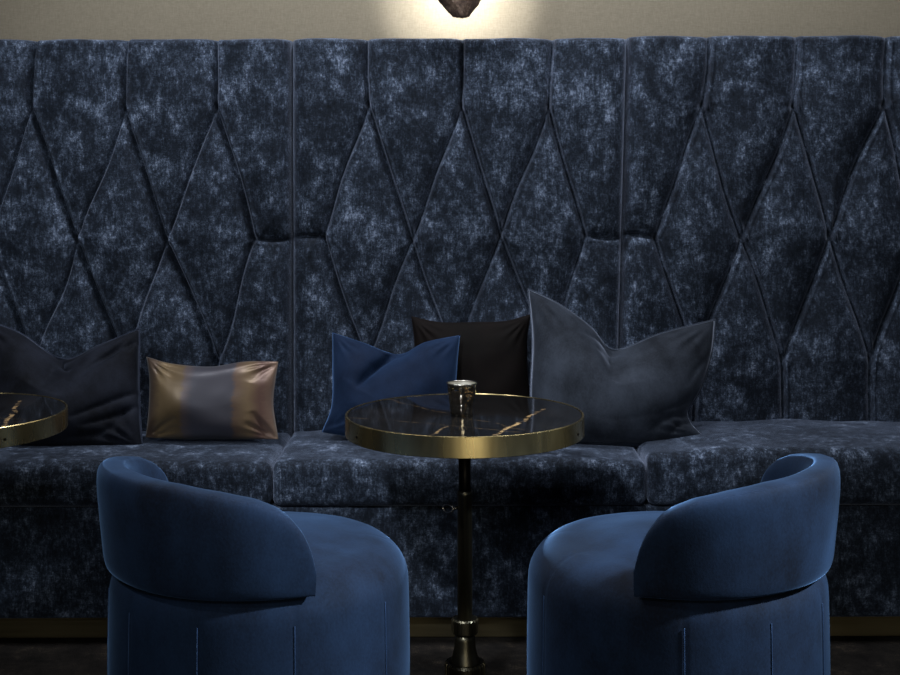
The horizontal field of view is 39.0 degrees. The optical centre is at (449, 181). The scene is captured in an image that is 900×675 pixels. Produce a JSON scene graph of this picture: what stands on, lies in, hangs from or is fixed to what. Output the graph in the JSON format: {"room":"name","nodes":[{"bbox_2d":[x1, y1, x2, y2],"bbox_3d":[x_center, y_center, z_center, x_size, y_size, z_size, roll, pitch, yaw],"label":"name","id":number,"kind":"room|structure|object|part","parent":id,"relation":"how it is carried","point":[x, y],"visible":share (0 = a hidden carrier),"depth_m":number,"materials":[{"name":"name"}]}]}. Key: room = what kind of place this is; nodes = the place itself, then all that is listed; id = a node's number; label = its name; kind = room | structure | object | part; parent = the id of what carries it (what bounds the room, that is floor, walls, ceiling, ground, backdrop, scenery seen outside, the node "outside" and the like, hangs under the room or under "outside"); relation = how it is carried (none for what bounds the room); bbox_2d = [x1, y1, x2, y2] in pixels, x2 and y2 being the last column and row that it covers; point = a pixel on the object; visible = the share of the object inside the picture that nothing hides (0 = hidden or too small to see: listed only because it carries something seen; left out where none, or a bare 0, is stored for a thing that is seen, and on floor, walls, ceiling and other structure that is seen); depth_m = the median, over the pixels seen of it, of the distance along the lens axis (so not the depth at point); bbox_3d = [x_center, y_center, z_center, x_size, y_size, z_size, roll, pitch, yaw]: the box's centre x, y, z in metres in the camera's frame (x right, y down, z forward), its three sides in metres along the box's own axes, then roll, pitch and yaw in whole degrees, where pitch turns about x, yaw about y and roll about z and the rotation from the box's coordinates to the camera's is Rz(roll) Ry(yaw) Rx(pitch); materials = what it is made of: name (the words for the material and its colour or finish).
{"room":"cocktail lounge","nodes":[
{"label":"cocktail lounge","id":0,"kind":"room"},
{"bbox_2d":[0,0,899,41],"bbox_3d":[0.000,-0.198,4.240,8.000,3.000,0.100,0,0,0],"label":"wall","id":1,"kind":"structure","parent":0,"point":[32,20],"depth_m":4.19,"materials":[{"name":"paint"}]},
{"bbox_2d":[438,0,480,18],"bbox_3d":[0.033,-0.625,4.043,0.182,0.235,0.293,0,0,0],"label":"wall lamp","id":2,"kind":"object","parent":1,"relation":"attached to","point":[462,9],"visible":1,"depth_m":3.92,"materials":[{"name":"metal"}]},
{"bbox_2d":[0,636,899,674],"bbox_3d":[0.003,1.352,1.395,8.000,0.100,5.790,0,0,0],"label":"floor","id":3,"kind":"structure","parent":0,"point":[849,655],"depth_m":3.49,"materials":[{"name":"carpet"}]},
{"bbox_2d":[0,393,67,447],"bbox_3d":[-1.278,0.944,3.220,0.594,0.722,0.594,0,0,-35],"label":"pedestal table","id":4,"kind":"object","parent":3,"relation":"on","point":[24,418],"visible":1,"depth_m":3.17,"materials":[{"name":"black stone"}]},
{"bbox_2d":[0,39,293,637],"bbox_3d":[-1.032,0.426,3.869,1.059,1.757,0.622,0,0,0],"label":"banquette section","id":5,"kind":"object","parent":3,"relation":"on","point":[146,185],"visible":0.71,"depth_m":4.01,"materials":[{"name":"fabric"}]},
{"bbox_2d":[0,324,142,445],"bbox_3d":[-1.191,0.609,3.837,0.550,0.384,0.219,0,0,0],"label":"cushion","id":6,"kind":"object","parent":5,"relation":"on","point":[99,386],"visible":0.79,"depth_m":3.79,"materials":[{"name":"grey fabric"}]},
{"bbox_2d":[0,431,290,506],"bbox_3d":[-1.032,0.849,3.803,1.057,0.139,0.490,0,0,0],"label":"seat cushion","id":7,"kind":"object","parent":5,"relation":"on","point":[30,476],"depth_m":3.57,"materials":[{"name":"fabric"}]},
{"bbox_3d":[-1.033,0.226,4.087,1.056,1.357,0.187,0,0,0],"label":"backrest","id":8,"kind":"part","parent":5,"relation":"part of","materials":[{"name":"fabric"}]},
{"bbox_2d":[146,357,277,439],"bbox_3d":[-0.720,0.652,3.826,0.412,0.240,0.127,0,0,0],"label":"lumbar cushion","id":9,"kind":"object","parent":5,"relation":"on","point":[234,400],"visible":1,"depth_m":3.79,"materials":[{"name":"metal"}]},
{"bbox_2d":[97,456,409,674],"bbox_3d":[-0.411,0.940,2.712,0.673,0.726,0.657,0,0,-40],"label":"tub chair","id":10,"kind":"object","parent":3,"relation":"on","point":[203,581],"visible":1,"depth_m":2.44,"materials":[{"name":"blue fabric"}]},
{"bbox_3d":[-0.560,0.686,2.590,0.272,0.218,0.640,0,0,-40],"label":"backrest","id":11,"kind":"part","parent":10,"relation":"part of","materials":[{"name":"blue fabric"}]},
{"bbox_2d":[273,38,645,636],"bbox_3d":[0.032,0.423,3.871,1.070,1.758,0.618,0,0,0],"label":"banquette section","id":12,"kind":"object","parent":3,"relation":"on","point":[435,179],"visible":0.74,"depth_m":4.01,"materials":[{"name":"fabric"}]},
{"bbox_2d":[322,332,459,435],"bbox_3d":[-0.173,0.611,3.792,0.421,0.305,0.171,0,0,0],"label":"cushion","id":13,"kind":"object","parent":12,"relation":"on","point":[362,373],"visible":0.62,"depth_m":3.77,"materials":[{"name":"blue fabric"}]},
{"bbox_2d":[273,430,645,505],"bbox_3d":[0.027,0.844,3.805,1.057,0.144,0.486,0,0,0],"label":"seat cushion","id":14,"kind":"object","parent":12,"relation":"on","point":[315,467],"depth_m":3.57,"materials":[{"name":"fabric"}]},
{"bbox_3d":[0.032,0.223,4.087,1.068,1.358,0.187,0,0,0],"label":"backrest","id":15,"kind":"part","parent":12,"relation":"part of","materials":[{"name":"fabric"}]},
{"bbox_2d":[411,314,529,396],"bbox_3d":[0.060,0.599,3.937,0.398,0.370,0.126,0,0,-7],"label":"cushion","id":16,"kind":"object","parent":12,"relation":"on","point":[493,355],"visible":0.44,"depth_m":3.92,"materials":[{"name":"black fabric"}]},
{"bbox_2d":[528,288,715,446],"bbox_3d":[0.526,0.557,3.824,0.580,0.452,0.241,0,0,0],"label":"cushion","id":17,"kind":"object","parent":12,"relation":"on","point":[645,390],"visible":0.89,"depth_m":3.77,"materials":[{"name":"fabric"}]},
{"bbox_2d":[345,393,583,674],"bbox_3d":[0.037,0.942,3.200,0.600,0.720,0.600,0,0,0],"label":"pedestal table","id":18,"kind":"object","parent":3,"relation":"on","point":[500,425],"visible":0.98,"depth_m":3.14,"materials":[{"name":"black stone"}]},
{"bbox_2d":[446,380,476,415],"bbox_3d":[0.030,0.542,3.180,0.078,0.080,0.078,0,0,0],"label":"cup","id":19,"kind":"object","parent":18,"relation":"on","point":[461,393],"visible":1,"depth_m":3.15,"materials":[{"name":"silver metal"}]},
{"bbox_3d":[0.038,1.184,3.200,0.076,0.096,0.076,0,0,0],"label":"stem","id":20,"kind":"part","parent":18,"relation":"part of","materials":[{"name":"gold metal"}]},
{"bbox_2d":[527,453,840,674],"bbox_3d":[0.491,0.938,2.713,0.665,0.726,0.643,0,0,37],"label":"tub chair","id":21,"kind":"object","parent":3,"relation":"on","point":[733,581],"visible":1,"depth_m":2.44,"materials":[{"name":"blue fabric"}]},
{"bbox_3d":[0.645,0.684,2.598,0.272,0.218,0.636,0,0,37],"label":"backrest","id":22,"kind":"part","parent":21,"relation":"part of","materials":[{"name":"blue fabric"}]},
{"bbox_2d":[618,35,899,635],"bbox_3d":[1.078,0.418,3.870,1.095,1.764,0.620,0,0,0],"label":"banquette section","id":23,"kind":"object","parent":3,"relation":"on","point":[761,183],"visible":0.79,"depth_m":4.01,"materials":[{"name":"fabric"}]},
{"bbox_3d":[1.078,0.218,4.087,1.095,1.364,0.185,0,0,0],"label":"backrest","id":24,"kind":"part","parent":23,"relation":"part of","materials":[{"name":"fabric"}]},
{"bbox_2d":[634,419,899,504],"bbox_3d":[1.086,0.829,3.804,1.057,0.170,0.488,0,0,0],"label":"seat cushion","id":25,"kind":"object","parent":23,"relation":"on","point":[728,454],"depth_m":3.58,"materials":[{"name":"fabric"}]}
]}

